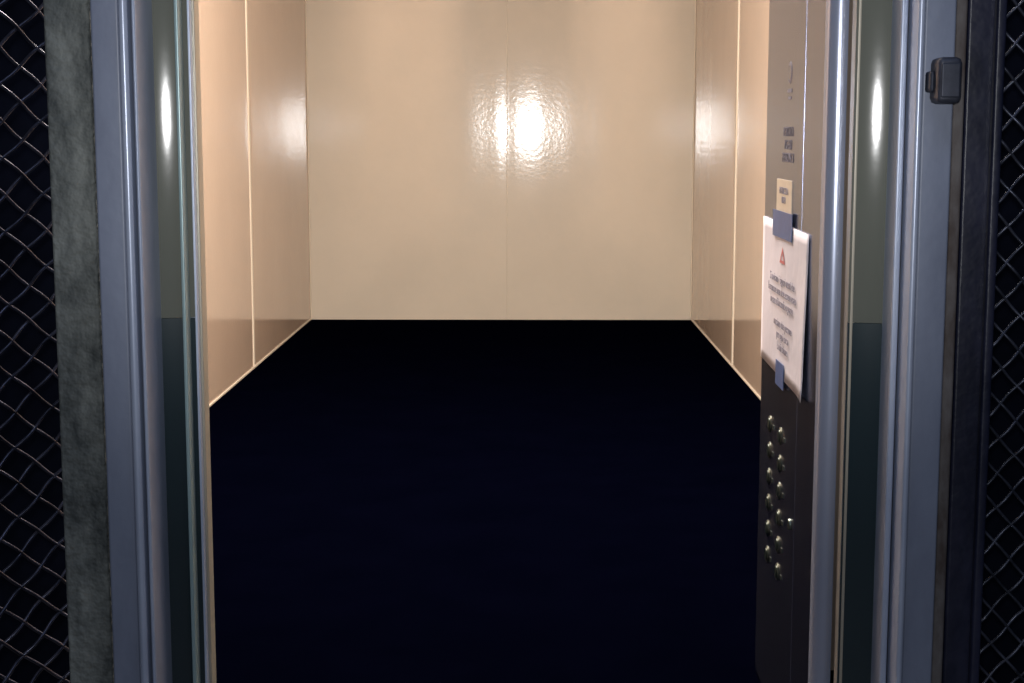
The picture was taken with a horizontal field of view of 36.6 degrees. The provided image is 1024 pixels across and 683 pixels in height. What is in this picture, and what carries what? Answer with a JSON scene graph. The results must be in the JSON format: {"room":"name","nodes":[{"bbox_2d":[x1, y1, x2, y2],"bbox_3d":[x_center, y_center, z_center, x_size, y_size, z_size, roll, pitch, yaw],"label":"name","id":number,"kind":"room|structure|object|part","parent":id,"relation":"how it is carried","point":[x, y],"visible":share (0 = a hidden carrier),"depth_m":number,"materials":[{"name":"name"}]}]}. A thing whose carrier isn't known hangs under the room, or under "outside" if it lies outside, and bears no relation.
{"room":"elevator entrance","nodes":[
{"label":"elevator entrance","id":0,"kind":"room"},
{"bbox_2d":[198,0,310,403],"bbox_3d":[-0.922,-0.942,4.438,0.040,2.300,4.430,0,8,1],"label":"wall","id":1,"kind":"structure","parent":0,"point":[276,28],"depth_m":5.37,"materials":[{"name":"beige paint"}]},
{"bbox_2d":[245,0,254,365],"bbox_3d":[-0.895,-1.048,5.225,0.006,2.300,0.021,0,8,1],"label":"bead","id":2,"kind":"object","parent":1,"relation":"attached to","point":[245,0],"visible":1,"depth_m":5.28,"materials":[{"name":"beige paint"}]},
{"bbox_2d":[209,318,310,407],"bbox_3d":[-0.900,0.196,4.578,0.004,0.008,4.405,0,8,1],"label":"baseboard","id":3,"kind":"structure","parent":1,"relation":"attached to","point":[305,323],"depth_m":5.37,"materials":[{"name":"beige paint"}]},
{"bbox_2d":[305,0,311,319],"bbox_3d":[-0.876,-1.235,6.617,0.006,2.300,0.009,0,8,1],"label":"bead","id":4,"kind":"object","parent":1,"relation":"attached to","point":[305,0],"visible":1,"depth_m":6.67,"materials":[{"name":"beige paint"}]},
{"bbox_2d":[307,0,694,319],"bbox_3d":[-0.049,-1.238,6.638,1.661,2.300,0.052,0,8,1],"label":"wall","id":5,"kind":"structure","parent":0,"point":[407,98],"depth_m":6.67,"materials":[{"name":"beige paint"}]},
{"bbox_2d":[506,0,507,319],"bbox_3d":[-0.021,-1.235,6.615,0.005,2.300,0.009,0,8,1],"label":"trim","id":6,"kind":"structure","parent":5,"relation":"attached to","point":[506,0],"depth_m":6.67,"materials":[{"name":"beige paint"}]},
{"bbox_2d":[0,0,1023,682],"bbox_3d":[0.022,-0.780,2.117,4.400,2.600,0.065,0,8,1],"label":"chain-link fence","id":7,"kind":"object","parent":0,"point":[23,194],"depth_m":2.20,"materials":[{"name":"grey metal"}]},
{"bbox_2d":[209,319,833,682],"bbox_3d":[-0.072,0.242,4.491,1.741,0.060,4.702,0,8,1],"label":"floor","id":8,"kind":"structure","parent":0,"point":[394,501],"depth_m":3.37,"materials":[{"name":"black rubber"}]},
{"bbox_2d":[691,0,768,396],"bbox_3d":[0.779,-0.939,4.421,0.040,2.300,4.430,0,8,1],"label":"wall","id":9,"kind":"structure","parent":0,"point":[716,20],"depth_m":5.46,"materials":[{"name":"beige paint"}]},
{"bbox_2d":[690,0,695,319],"bbox_3d":[0.778,-1.233,6.600,0.006,2.300,0.009,0,8,1],"label":"bead","id":10,"kind":"object","parent":9,"relation":"attached to","point":[695,0],"visible":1,"depth_m":6.66,"materials":[{"name":"beige paint"}]},
{"bbox_2d":[691,319,760,400],"bbox_3d":[0.757,0.198,4.561,0.004,0.008,4.405,0,8,1],"label":"baseboard","id":11,"kind":"structure","parent":9,"relation":"attached to","point":[696,325],"depth_m":5.46,"materials":[{"name":"beige paint"}]},
{"bbox_2d":[731,0,739,364],"bbox_3d":[0.769,-1.052,5.260,0.006,2.300,0.021,0,8,1],"label":"bead","id":12,"kind":"object","parent":9,"relation":"attached to","point":[738,0],"visible":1,"depth_m":5.32,"materials":[{"name":"beige paint"}]},
{"bbox_2d":[830,0,852,669],"bbox_3d":[0.587,-0.643,2.227,0.378,2.300,0.052,0,8,1],"label":"wall","id":13,"kind":"structure","parent":0,"point":[850,1],"depth_m":2.29,"materials":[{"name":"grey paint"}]},
{"bbox_2d":[755,0,848,682],"bbox_3d":[0.375,-0.487,1.986,0.026,2.046,0.459,0,8,1],"label":"control panel","id":14,"kind":"object","parent":13,"relation":"attached to","point":[808,45],"visible":1,"depth_m":1.91,"materials":[{"name":"silver metal"}]},
{"bbox_2d":[776,179,792,213],"bbox_3d":[0.365,-0.195,2.082,0.002,0.044,0.121,0,8,1],"label":"sticker label","id":15,"kind":"object","parent":14,"relation":"attached to","point":[784,187],"visible":1,"depth_m":2.08,"materials":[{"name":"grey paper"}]},
{"bbox_2d":[761,209,808,401],"bbox_3d":[0.362,-0.056,2.087,0.007,0.237,0.367,0,8,1],"label":"paper notice","id":16,"kind":"object","parent":14,"relation":"attached to","point":[785,248],"visible":1,"depth_m":2.07,"materials":[{"name":"grey paper"}]},
{"bbox_2d":[787,518,790,529],"bbox_3d":[0.364,0.240,2.036,0.003,0.016,0.016,0,8,1],"label":"switch","id":17,"kind":"object","parent":14,"relation":"attached to","point":[788,519],"depth_m":2.03,"materials":[{"name":"silver metal"}]},
{"bbox_2d":[925,57,961,103],"bbox_3d":[0.454,-0.275,1.632,0.031,0.048,0.039,0,8,1],"label":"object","id":18,"kind":"structure","parent":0,"point":[943,82],"depth_m":1.61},
{"bbox_3d":[0.001,0.826,0.163,4.400,0.060,3.978,0,8,1],"label":"floor","id":19,"kind":"structure","parent":0,"visible":0},
{"bbox_2d":[0,0,69,682],"bbox_3d":[-0.717,-0.414,1.650,0.009,2.003,0.553,7,10,43],"label":"mesh screen","id":20,"kind":"object","parent":19,"relation":"on","point":[3,610],"visible":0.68,"depth_m":1.86,"materials":[{"name":"black paint"}]},
{"bbox_2d":[43,0,113,682],"bbox_3d":[-0.497,-0.726,1.719,0.052,2.600,0.078,0,8,1],"label":"post","id":21,"kind":"object","parent":19,"relation":"on","point":[67,23],"visible":1,"depth_m":1.78,"materials":[{"name":"grey concrete"}]},
{"bbox_2d":[90,0,956,682],"bbox_3d":[0.011,-0.446,1.699,0.922,2.050,0.129,0,8,1],"label":"door frame","id":22,"kind":"structure","parent":19,"relation":"on","point":[940,15],"depth_m":1.70,"materials":[{"name":"grey metal"}]},
{"bbox_2d":[118,0,152,682],"bbox_3d":[-0.412,-0.446,1.697,0.010,2.050,0.142,0,8,1],"label":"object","id":23,"kind":"structure","parent":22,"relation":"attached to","point":[124,6],"depth_m":1.69,"materials":[{"name":"grey metal"}]},
{"bbox_2d":[131,16,152,671],"bbox_3d":[-0.410,-0.447,1.704,0.006,2.050,0.116,0,8,1],"label":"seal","id":24,"kind":"structure","parent":22,"relation":"attached to","point":[131,16],"depth_m":1.70,"materials":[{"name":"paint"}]},
{"bbox_2d":[131,0,171,682],"bbox_3d":[-0.402,-0.446,1.697,0.004,2.050,0.129,0,8,1],"label":"elevator door","id":25,"kind":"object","parent":22,"relation":"attached to","point":[141,10],"visible":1,"depth_m":1.72,"materials":[{"name":"grey metal"}]},
{"bbox_2d":[152,0,216,682],"bbox_3d":[-0.382,-0.453,1.730,0.060,2.044,0.037,-2,8,-13],"label":"door","id":26,"kind":"structure","parent":22,"relation":"attached to","point":[162,10],"depth_m":1.78,"materials":[{"name":"grey metal"}]},
{"bbox_3d":[-0.387,-0.747,1.685,0.049,1.450,0.027,-2,8,-13],"label":"panel","id":27,"kind":"part","parent":26,"relation":"part of","materials":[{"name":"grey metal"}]},
{"bbox_3d":[-0.387,0.266,1.821,0.049,0.594,0.027,-2,8,-13],"label":"panel","id":28,"kind":"part","parent":26,"relation":"part of","materials":[{"name":"teal metal"}]},
{"bbox_2d":[173,0,200,682],"bbox_3d":[-0.370,-0.450,1.707,0.004,2.044,0.026,0,8,1],"label":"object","id":29,"kind":"structure","parent":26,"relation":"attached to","point":[178,35],"depth_m":1.76,"materials":[{"name":"teal"}]},
{"bbox_3d":[-0.364,-0.454,1.734,0.008,2.044,0.032,0,8,1],"label":"inner stile","id":30,"kind":"part","parent":26,"relation":"part of","materials":[{"name":"grey metal"}]},
{"bbox_3d":[-0.359,-0.455,1.741,0.005,2.044,0.026,0,8,1],"label":"bronze edge","id":31,"kind":"part","parent":26,"relation":"part of","materials":[{"name":"brown metal"}]},
{"bbox_2d":[834,0,892,682],"bbox_3d":[0.407,-0.452,1.719,0.052,2.044,0.033,2,8,13],"label":"door","id":32,"kind":"structure","parent":22,"relation":"attached to","point":[876,20],"depth_m":1.77,"materials":[{"name":"grey metal"}]},
{"bbox_3d":[0.388,-0.453,1.724,0.006,2.044,0.032,0,8,1],"label":"stile","id":33,"kind":"part","parent":32,"relation":"part of","materials":[{"name":"grey metal"}]},
{"bbox_3d":[0.408,0.270,1.813,0.050,0.589,0.027,2,8,13],"label":"panel","id":34,"kind":"part","parent":32,"relation":"part of","materials":[{"name":"teal metal"}]},
{"bbox_3d":[0.408,-0.744,1.677,0.050,1.454,0.027,2,8,13],"label":"panel","id":35,"kind":"part","parent":32,"relation":"part of","materials":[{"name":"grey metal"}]},
{"bbox_2d":[871,0,908,682],"bbox_3d":[0.424,-0.445,1.689,0.008,2.050,0.065,0,8,1],"label":"elevator door","id":36,"kind":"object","parent":22,"relation":"attached to","point":[899,7],"visible":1,"depth_m":1.73,"materials":[{"name":"grey metal"}]},
{"bbox_2d":[886,6,908,682],"bbox_3d":[0.434,-0.446,1.702,0.013,2.050,0.078,0,8,1],"label":"seal","id":37,"kind":"object","parent":22,"relation":"attached to","point":[908,6],"visible":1,"depth_m":1.72,"materials":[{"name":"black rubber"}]},
{"bbox_2d":[887,0,925,682],"bbox_3d":[0.433,-0.445,1.691,0.007,2.050,0.142,0,8,1],"label":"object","id":38,"kind":"structure","parent":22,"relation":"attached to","point":[916,30],"depth_m":1.69,"materials":[{"name":"grey metal"}]},
{"bbox_2d":[931,0,967,682],"bbox_3d":[0.481,-0.446,1.701,0.013,2.050,0.116,0,8,1],"label":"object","id":39,"kind":"structure","parent":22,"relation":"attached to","point":[962,5],"depth_m":1.70,"materials":[{"name":"grey metal"}]},
{"bbox_2d":[942,0,1006,682],"bbox_3d":[0.527,-0.722,1.689,0.041,2.600,0.065,0,8,1],"label":"steel post","id":40,"kind":"object","parent":19,"relation":"on","point":[986,19],"visible":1,"depth_m":1.76,"materials":[{"name":"black metal"}]},
{"bbox_2d":[979,0,1023,682],"bbox_3d":[0.864,-0.436,1.809,0.603,2.003,0.008,0,8,1],"label":"mesh screen","id":41,"kind":"object","parent":19,"relation":"on","point":[1017,5],"visible":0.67,"depth_m":1.88,"materials":[{"name":"grey metal"}]}
]}

